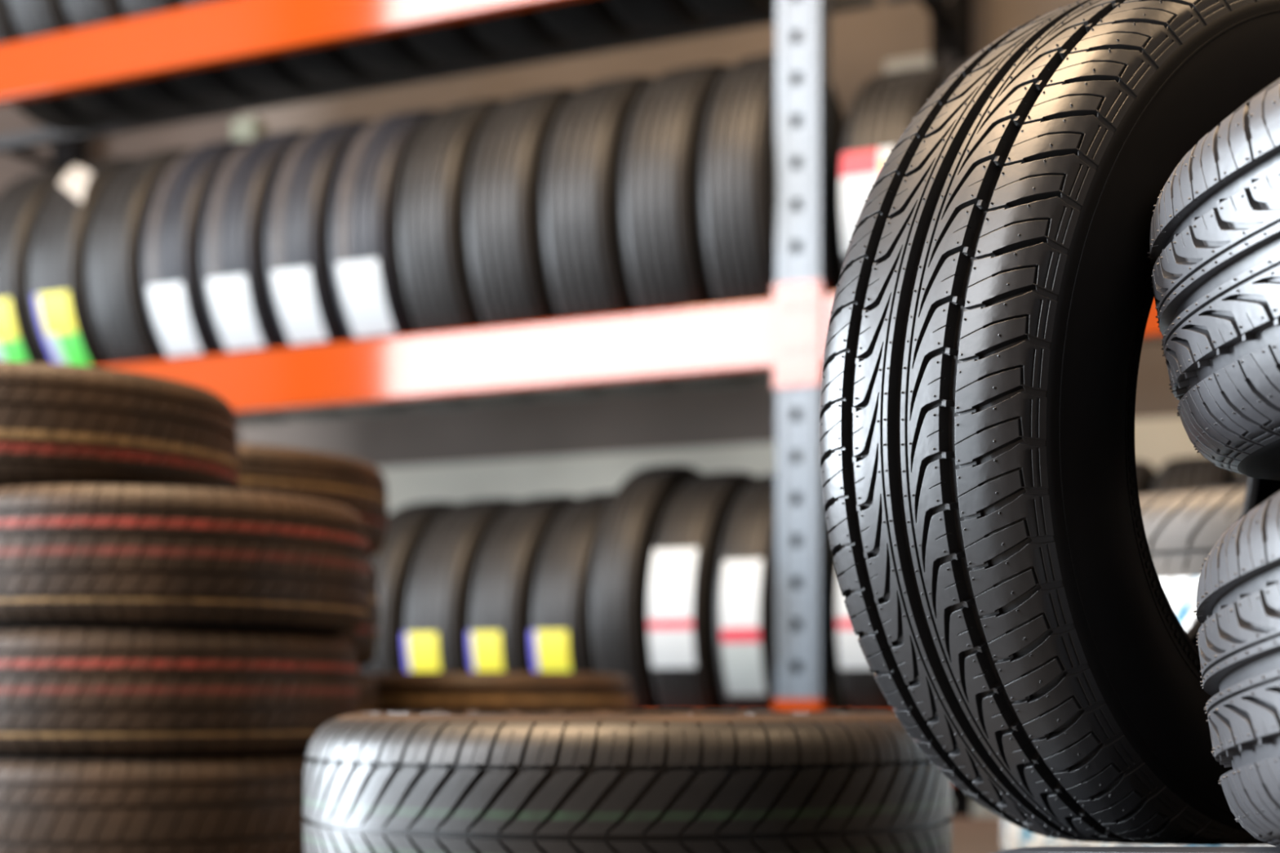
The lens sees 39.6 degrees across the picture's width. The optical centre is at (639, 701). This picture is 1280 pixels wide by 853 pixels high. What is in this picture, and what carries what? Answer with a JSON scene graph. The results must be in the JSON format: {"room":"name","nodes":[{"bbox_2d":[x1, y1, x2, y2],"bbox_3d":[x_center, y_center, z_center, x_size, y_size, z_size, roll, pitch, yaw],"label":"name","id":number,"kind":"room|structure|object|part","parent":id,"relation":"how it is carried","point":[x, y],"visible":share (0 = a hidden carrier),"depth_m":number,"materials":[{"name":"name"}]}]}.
{"room":"tire shop","nodes":[
{"label":"tire shop","id":0,"kind":"room"},
{"bbox_2d":[0,0,1202,817],"bbox_3d":[0.972,-1.950,5.477,11.100,6.400,0.200,0,0,24],"label":"wall","id":1,"kind":"structure","parent":0,"point":[579,447],"depth_m":5.90,"materials":[{"name":"grey paint"}]},
{"bbox_2d":[231,116,263,140],"bbox_3d":[-1.416,-2.015,6.420,0.100,0.170,0.059,0,0,24],"label":"wall box","id":2,"kind":"object","parent":1,"relation":"attached to","point":[251,127],"visible":0.44,"depth_m":6.39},
{"bbox_2d":[884,53,930,79],"bbox_3d":[0.828,-1.835,5.399,0.160,0.230,0.059,0,0,24],"label":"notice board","id":3,"kind":"object","parent":1,"relation":"attached to","point":[924,60],"visible":0.24,"depth_m":5.38,"materials":[{"name":"beige"}]},
{"bbox_3d":[-0.622,1.300,1.972,13.739,0.100,11.952,0,0,0],"label":"floor","id":4,"kind":"structure","parent":0,"visible":0},
{"bbox_2d":[5,138,87,169],"bbox_3d":[-2.398,-0.778,6.015,0.144,4.056,1.430,0,0,24],"label":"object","id":5,"kind":"object","parent":4,"relation":"on","point":[71,153],"visible":0.02,"depth_m":6.57,"materials":[{"name":"black metal"}]},
{"bbox_3d":[-2.124,-0.778,6.617,0.104,4.056,0.077,0,0,24],"label":"post","id":6,"kind":"part","parent":5,"relation":"part of","materials":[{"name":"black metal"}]},
{"bbox_2d":[776,0,971,817],"bbox_3d":[0.643,-0.778,4.633,0.144,4.056,1.430,0,0,24],"label":"upright","id":7,"kind":"object","parent":4,"relation":"on","point":[815,646],"visible":0.34,"depth_m":4.01,"materials":[{"name":"grey metal"}]},
{"bbox_2d":[0,0,574,105],"bbox_3d":[-1.155,-1.754,4.713,3.340,0.235,0.072,0,0,24],"label":"beam","id":8,"kind":"structure","parent":7,"relation":"attached to","point":[223,32],"depth_m":4.69,"materials":[{"name":"orange metal"}]},
{"bbox_2d":[0,0,119,133],"bbox_3d":[-1.722,-2.107,5.307,0.181,0.780,0.779,0,0,24],"label":"tyre","id":9,"kind":"object","parent":8,"relation":"on","point":[52,112],"visible":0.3,"depth_m":5.22,"materials":[{"name":"rubber"}]},
{"bbox_2d":[6,0,168,124],"bbox_3d":[-1.554,-2.107,5.231,0.178,0.780,0.780,0,0,24],"label":"tyre","id":10,"kind":"object","parent":8,"relation":"on","point":[32,19],"visible":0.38,"depth_m":5.09,"materials":[{"name":"rubber"}]},
{"bbox_2d":[62,0,219,116],"bbox_3d":[-1.382,-2.107,5.152,0.189,0.780,0.780,0,0,24],"label":"tyre","id":11,"kind":"object","parent":8,"relation":"on","point":[158,95],"visible":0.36,"depth_m":5.04,"materials":[{"name":"rubber"}]},
{"bbox_2d":[120,0,275,107],"bbox_3d":[-1.208,-2.107,5.073,0.189,0.780,0.779,0,0,24],"label":"tyre","id":12,"kind":"object","parent":8,"relation":"on","point":[212,86],"visible":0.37,"depth_m":4.98,"materials":[{"name":"rubber"}]},
{"bbox_2d":[181,0,330,98],"bbox_3d":[-1.032,-2.107,4.993,0.191,0.780,0.780,0,0,24],"label":"tyre","id":13,"kind":"object","parent":8,"relation":"on","point":[270,77],"visible":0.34,"depth_m":4.93,"materials":[{"name":"rubber"}]},
{"bbox_2d":[278,43,395,88],"bbox_3d":[-0.855,-2.107,4.913,0.195,0.779,0.779,0,0,24],"label":"tyre","id":14,"kind":"object","parent":8,"relation":"on","point":[329,66],"visible":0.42,"depth_m":4.86,"materials":[{"name":"rubber"}]},
{"bbox_2d":[338,31,448,78],"bbox_3d":[-0.676,-2.107,4.832,0.194,0.780,0.780,0,0,24],"label":"tyre","id":15,"kind":"object","parent":8,"relation":"on","point":[383,55],"visible":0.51,"depth_m":4.78,"materials":[{"name":"rubber"}]},
{"bbox_2d":[401,20,511,68],"bbox_3d":[-0.497,-2.107,4.750,0.193,0.780,0.780,0,0,24],"label":"tyre","id":16,"kind":"object","parent":8,"relation":"on","point":[455,45],"visible":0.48,"depth_m":4.69,"materials":[{"name":"rubber"}]},
{"bbox_2d":[466,8,577,57],"bbox_3d":[-0.318,-2.107,4.669,0.188,0.780,0.780,0,0,24],"label":"tyre","id":17,"kind":"object","parent":8,"relation":"on","point":[522,33],"visible":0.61,"depth_m":4.61,"materials":[{"name":"rubber"}]},
{"bbox_2d":[533,0,643,46],"bbox_3d":[-0.139,-2.107,4.587,0.194,0.780,0.780,0,0,24],"label":"tyre","id":18,"kind":"object","parent":8,"relation":"on","point":[583,23],"visible":0.76,"depth_m":4.53,"materials":[{"name":"rubber"}]},
{"bbox_2d":[607,0,711,35],"bbox_3d":[0.039,-2.107,4.506,0.194,0.780,0.780,0,0,24],"label":"tyre","id":19,"kind":"object","parent":8,"relation":"on","point":[651,17],"visible":0.88,"depth_m":4.48,"materials":[{"name":"rubber"}]},
{"bbox_2d":[687,0,776,23],"bbox_3d":[0.217,-2.107,4.425,0.193,0.779,0.779,0,0,24],"label":"tyre","id":20,"kind":"object","parent":8,"relation":"on","point":[722,11],"visible":0.97,"depth_m":4.43,"materials":[{"name":"rubber"}]},
{"bbox_2d":[0,0,877,153],"bbox_3d":[-0.900,-1.822,5.274,3.312,0.040,0.040,0,0,24],"label":"rail","id":21,"kind":"object","parent":7,"relation":"attached to","point":[46,136],"visible":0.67,"depth_m":5.17,"materials":[{"name":"metal"}]},
{"bbox_2d":[93,282,796,414],"bbox_3d":[-1.155,-0.826,4.713,3.340,0.235,0.072,0,0,24],"label":"beam","id":22,"kind":"structure","parent":7,"relation":"attached to","point":[759,335],"depth_m":4.31,"materials":[{"name":"metal"}]},
{"bbox_2d":[0,166,71,363],"bbox_3d":[-1.637,-1.178,5.269,0.206,0.779,0.779,0,0,24],"label":"tyre","id":23,"kind":"object","parent":22,"relation":"on","point":[21,201],"visible":0.23,"depth_m":4.93,"materials":[{"name":"rubber"}]},
{"bbox_2d":[27,157,137,367],"bbox_3d":[-1.448,-1.178,5.183,0.200,0.780,0.780,0,0,24],"label":"tyre","id":24,"kind":"object","parent":22,"relation":"on","point":[60,305],"visible":0.29,"depth_m":4.85,"materials":[{"name":"rubber"}]},
{"bbox_2d":[85,148,239,424],"bbox_3d":[-1.268,-1.178,5.101,0.187,0.780,0.780,0,0,24],"label":"tyre","id":25,"kind":"object","parent":22,"relation":"on","point":[122,323],"visible":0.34,"depth_m":4.77,"materials":[{"name":"rubber"}]},
{"bbox_2d":[142,139,295,424],"bbox_3d":[-1.094,-1.178,5.021,0.189,0.780,0.780,0,0,24],"label":"tyre","id":26,"kind":"object","parent":22,"relation":"on","point":[178,310],"visible":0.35,"depth_m":4.69,"materials":[{"name":"rubber"}]},
{"bbox_2d":[200,129,361,419],"bbox_3d":[-0.914,-1.178,4.940,0.202,0.779,0.779,0,0,24],"label":"tyre","id":27,"kind":"object","parent":22,"relation":"on","point":[238,300],"visible":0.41,"depth_m":4.61,"materials":[{"name":"rubber"}]},
{"bbox_2d":[265,120,415,415],"bbox_3d":[-0.732,-1.178,4.857,0.191,0.780,0.780,0,0,24],"label":"tyre","id":28,"kind":"object","parent":22,"relation":"on","point":[304,301],"visible":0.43,"depth_m":4.53,"materials":[{"name":"rubber"}]},
{"bbox_2d":[328,109,480,410],"bbox_3d":[-0.550,-1.178,4.774,0.197,0.780,0.780,0,0,24],"label":"tyre","id":29,"kind":"object","parent":22,"relation":"on","point":[367,280],"visible":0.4,"depth_m":4.45,"materials":[{"name":"rubber"}]},
{"bbox_2d":[396,98,544,405],"bbox_3d":[-0.371,-1.178,4.693,0.191,0.778,0.780,0,0,24],"label":"tyre","id":30,"kind":"object","parent":22,"relation":"on","point":[433,262],"visible":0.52,"depth_m":4.37,"materials":[{"name":"rubber"}]},
{"bbox_2d":[464,88,613,399],"bbox_3d":[-0.190,-1.178,4.610,0.203,0.780,0.780,0,0,24],"label":"tyre","id":31,"kind":"object","parent":22,"relation":"on","point":[508,270],"visible":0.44,"depth_m":4.29,"materials":[{"name":"rubber"}]},
{"bbox_2d":[540,75,688,394],"bbox_3d":[-0.001,-1.178,4.524,0.204,0.779,0.780,0,0,24],"label":"tyre","id":32,"kind":"object","parent":22,"relation":"on","point":[587,273],"visible":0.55,"depth_m":4.20,"materials":[{"name":"rubber"}]},
{"bbox_2d":[619,63,761,388],"bbox_3d":[0.185,-1.178,4.440,0.197,0.780,0.780,0,0,24],"label":"tyre","id":33,"kind":"object","parent":22,"relation":"on","point":[661,230],"visible":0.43,"depth_m":4.12,"materials":[{"name":"rubber"}]},
{"bbox_2d":[699,53,846,382],"bbox_3d":[0.362,-1.178,4.359,0.180,0.780,0.780,0,0,24],"label":"tyre","id":34,"kind":"object","parent":22,"relation":"on","point":[738,166],"visible":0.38,"depth_m":4.04,"materials":[{"name":"rubber"}]},
{"bbox_2d":[772,698,796,711],"bbox_3d":[-1.155,0.112,4.713,3.340,0.235,0.072,0,0,24],"label":"beam","id":35,"kind":"structure","parent":7,"relation":"attached to","point":[778,704],"depth_m":4.01,"materials":[{"name":"orange metal"}]},
{"bbox_2d":[358,501,458,673],"bbox_3d":[-0.538,-0.183,4.769,0.161,0.705,0.705,0,0,24],"label":"tyre","id":36,"kind":"object","parent":35,"relation":"on","point":[408,525],"visible":0.27,"depth_m":4.47,"materials":[{"name":"rubber"}]},
{"bbox_2d":[402,497,519,671],"bbox_3d":[-0.377,-0.183,4.694,0.182,0.705,0.708,0,0,24],"label":"tyre","id":37,"kind":"object","parent":35,"relation":"on","point":[435,638],"visible":0.28,"depth_m":4.40,"materials":[{"name":"rubber"}]},
{"bbox_2d":[466,494,579,671],"bbox_3d":[-0.214,-0.183,4.620,0.164,0.706,0.709,0,0,24],"label":"tyre","id":38,"kind":"object","parent":35,"relation":"on","point":[500,613],"visible":0.27,"depth_m":4.32,"materials":[{"name":"rubber"}]},
{"bbox_2d":[529,491,615,672],"bbox_3d":[-0.059,-0.183,4.549,0.166,0.705,0.708,0,0,24],"label":"tyre","id":39,"kind":"object","parent":35,"relation":"on","point":[560,633],"visible":0.3,"depth_m":4.25,"materials":[{"name":"rubber"}]},
{"bbox_2d":[590,464,703,711],"bbox_3d":[0.085,-0.220,4.485,0.144,0.752,0.752,0,0,24],"label":"tyre","id":40,"kind":"object","parent":35,"relation":"on","point":[630,525],"visible":0.38,"depth_m":4.17,"materials":[{"name":"rubber"}]},
{"bbox_2d":[647,471,758,711],"bbox_3d":[0.224,-0.204,4.420,0.164,0.732,0.735,0,0,24],"label":"tyre","id":41,"kind":"object","parent":35,"relation":"on","point":[681,599],"visible":0.41,"depth_m":4.12,"materials":[{"name":"rubber"}]},
{"bbox_2d":[714,473,846,711],"bbox_3d":[0.372,-0.198,4.354,0.152,0.724,0.726,0,0,24],"label":"tyre","id":42,"kind":"object","parent":35,"relation":"on","point":[745,600],"visible":0.39,"depth_m":4.05,"materials":[{"name":"rubber"}]},
{"bbox_3d":[0.370,-0.778,4.032,0.104,4.056,0.077,0,0,24],"label":"post","id":43,"kind":"part","parent":7,"relation":"part of","materials":[{"name":"grey metal"}]},
{"bbox_2d":[796,698,954,784],"bbox_3d":[1.885,0.112,3.330,3.340,0.235,0.072,0,0,24],"label":"beam","id":44,"kind":"structure","parent":7,"relation":"attached to","point":[802,704],"depth_m":3.98,"materials":[{"name":"orange metal"}]},
{"bbox_2d":[835,575,893,712],"bbox_3d":[0.629,-0.198,4.236,0.135,0.724,0.727,0,0,24],"label":"tyre","id":45,"kind":"object","parent":44,"relation":"on","point":[860,691],"visible":0.08,"depth_m":3.94,"materials":[{"name":"rubber"}]},
{"bbox_2d":[1135,460,1157,493],"bbox_3d":[1.090,-0.188,4.028,0.166,0.712,0.712,0,0,24],"label":"tyre","id":46,"kind":"object","parent":44,"relation":"on","point":[1146,473],"visible":0.02,"depth_m":3.88,"materials":[{"name":"rubber"}]},
{"bbox_2d":[1151,456,1238,491],"bbox_3d":[1.246,-0.188,3.957,0.170,0.712,0.712,0,0,24],"label":"tyre","id":47,"kind":"object","parent":44,"relation":"on","point":[1192,472],"visible":0.12,"depth_m":3.79,"materials":[{"name":"rubber"}]},
{"bbox_2d":[1235,473,1247,484],"bbox_3d":[1.401,-0.188,3.887,0.168,0.711,0.711,0,0,24],"label":"tyre","id":48,"kind":"object","parent":44,"relation":"on","point":[1242,479],"visible":0.02,"depth_m":3.72,"materials":[{"name":"rubber"}]},
{"bbox_2d":[884,0,912,4],"bbox_3d":[2.140,-1.822,3.891,3.312,0.040,0.040,0,0,24],"label":"rail","id":49,"kind":"object","parent":7,"relation":"attached to","point":[888,2],"visible":1,"depth_m":4.57,"materials":[{"name":"brown"}]},
{"bbox_3d":[0.916,-0.778,5.234,0.104,4.056,0.077,0,0,24],"label":"post","id":50,"kind":"part","parent":7,"relation":"part of","materials":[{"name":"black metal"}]},
{"bbox_2d":[796,279,1163,386],"bbox_3d":[1.885,-0.826,3.330,3.340,0.235,0.072,0,0,24],"label":"beam","id":51,"kind":"structure","parent":7,"relation":"attached to","point":[815,298],"depth_m":3.98,"materials":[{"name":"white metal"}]},
{"bbox_2d":[839,66,950,262],"bbox_3d":[0.663,-1.127,4.220,0.202,0.714,0.717,0,0,24],"label":"tyre","id":52,"kind":"object","parent":51,"relation":"on","point":[880,112],"visible":0.34,"depth_m":3.94,"materials":[{"name":"rubber"}]},
{"bbox_2d":[946,62,965,79],"bbox_3d":[0.847,-1.127,4.139,0.185,0.714,0.714,0,0,24],"label":"tyre","id":53,"kind":"object","parent":51,"relation":"on","point":[955,68],"visible":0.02,"depth_m":3.99,"materials":[{"name":"rubber"}]},
{"bbox_2d":[1142,338,1162,342],"bbox_3d":[2.140,-0.893,3.891,3.312,0.040,0.040,0,0,24],"label":"rail","id":54,"kind":"object","parent":7,"relation":"attached to","point":[1153,340],"visible":0.02,"depth_m":4.30,"materials":[{"name":"brown"}]},
{"bbox_2d":[951,816,1002,852],"bbox_3d":[-0.028,0.743,2.373,3.250,1.014,2.880,0,0,24],"label":"display platform","id":55,"kind":"object","parent":4,"relation":"on","point":[969,834],"visible":0.02,"depth_m":3.14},
{"bbox_2d":[0,751,307,852],"bbox_3d":[-0.670,0.146,2.400,0.580,0.161,0.580,0,0,0],"label":"tyre","id":56,"kind":"object","parent":55,"relation":"on","point":[252,802],"visible":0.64,"depth_m":2.13,"materials":[{"name":"rubber"}]},
{"bbox_2d":[0,626,359,755],"bbox_3d":[-0.670,-0.013,2.400,0.575,0.158,0.575,0,0,-38],"label":"tyre","id":57,"kind":"object","parent":56,"relation":"on","point":[65,691],"visible":0.93,"depth_m":2.14,"materials":[{"name":"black rubber"}]},
{"bbox_2d":[0,484,369,635],"bbox_3d":[-0.660,-0.178,2.400,0.584,0.171,0.584,0,0,0],"label":"tyre","id":58,"kind":"object","parent":57,"relation":"on","point":[71,554],"visible":0.91,"depth_m":2.14,"materials":[{"name":"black rubber"}]},
{"bbox_2d":[0,360,238,489],"bbox_3d":[-0.830,-0.345,2.450,0.540,0.162,0.540,0,0,0],"label":"tyre","id":59,"kind":"object","parent":58,"relation":"on","point":[60,424],"visible":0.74,"depth_m":2.24,"materials":[{"name":"rubber"}]},
{"bbox_2d":[302,710,952,852],"bbox_3d":[-0.012,0.112,1.780,0.640,0.203,0.640,0,0,-17],"label":"tyre","id":60,"kind":"object","parent":55,"relation":"on","point":[516,781],"visible":0.94,"depth_m":1.50,"materials":[{"name":"rubber"}]},
{"bbox_2d":[991,846,1279,852],"bbox_3d":[0.523,0.155,1.195,0.634,0.154,0.634,0,0,-10],"label":"shelf","id":61,"kind":"object","parent":55,"relation":"on","point":[1036,849],"visible":1,"depth_m":1.06,"materials":[{"name":"metal"}]},
{"bbox_2d":[819,0,1279,844],"bbox_3d":[0.413,-0.203,1.307,0.633,0.622,0.251,0,0,-38],"label":"tyre","id":62,"kind":"object","parent":61,"relation":"on","point":[1000,584],"visible":0.82,"depth_m":1.11,"materials":[{"name":"rubber"}]},
{"bbox_2d":[1193,489,1279,847],"bbox_3d":[0.596,-0.042,0.915,0.591,0.272,0.593,0,0,-44],"label":"tyre","id":63,"kind":"object","parent":61,"relation":"on","point":[1237,605],"visible":1,"depth_m":0.91,"materials":[{"name":"grey rubber"}]},
{"bbox_2d":[1147,77,1279,480],"bbox_3d":[0.595,-0.275,1.003,0.593,0.274,0.590,0,0,12],"label":"tyre","id":64,"kind":"object","parent":63,"relation":"on","point":[1215,242],"visible":1,"depth_m":0.96,"materials":[{"name":"grey rubber"}]},
{"bbox_2d":[1000,576,1275,850],"bbox_3d":[0.781,0.051,2.150,0.675,0.367,0.676,0,0,0],"label":"bundle","id":65,"kind":"object","parent":55,"relation":"on","point":[1181,593],"visible":0.02,"depth_m":1.90,"materials":[{"name":"plastic"}]},
{"bbox_2d":[1138,484,1246,577],"bbox_3d":[0.780,-0.134,2.150,0.640,0.203,0.640,0,0,32],"label":"tyre","id":66,"kind":"object","parent":65,"relation":"on","point":[1182,526],"visible":0.09,"depth_m":1.90,"materials":[{"name":"grey rubber"}]},
{"bbox_3d":[-0.775,0.187,3.120,0.630,0.096,0.630,0,0,0],"label":"tyre","id":67,"kind":"object","parent":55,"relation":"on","visible":0},
{"bbox_2d":[353,671,378,713],"bbox_3d":[-0.775,0.042,3.120,0.629,0.194,0.629,0,0,24],"label":"tyre","id":68,"kind":"object","parent":67,"relation":"on","point":[368,702],"visible":0.06,"depth_m":3.07,"materials":[{"name":"black rubber"}]},
{"bbox_2d":[336,561,379,667],"bbox_3d":[-0.775,-0.158,3.120,0.629,0.200,0.629,0,0,41],"label":"tyre","id":69,"kind":"object","parent":68,"relation":"on","point":[364,638],"visible":0.12,"depth_m":3.08,"materials":[{"name":"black rubber"}]},
{"bbox_2d":[236,443,387,557],"bbox_3d":[-0.765,-0.338,3.120,0.639,0.160,0.639,0,0,31],"label":"tyre","id":70,"kind":"object","parent":69,"relation":"on","point":[354,484],"visible":0.25,"depth_m":2.92,"materials":[{"name":"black rubber"}]},
{"bbox_3d":[-0.295,0.172,3.530,0.560,0.125,0.560,0,0,0],"label":"tyre","id":71,"kind":"object","parent":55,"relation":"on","visible":0},
{"bbox_2d":[366,671,633,711],"bbox_3d":[-0.295,0.026,3.530,0.566,0.165,0.566,0,0,0],"label":"tyre","id":72,"kind":"object","parent":71,"relation":"on","point":[442,691],"visible":0.45,"depth_m":3.28,"materials":[{"name":"rubber"}]}
]}

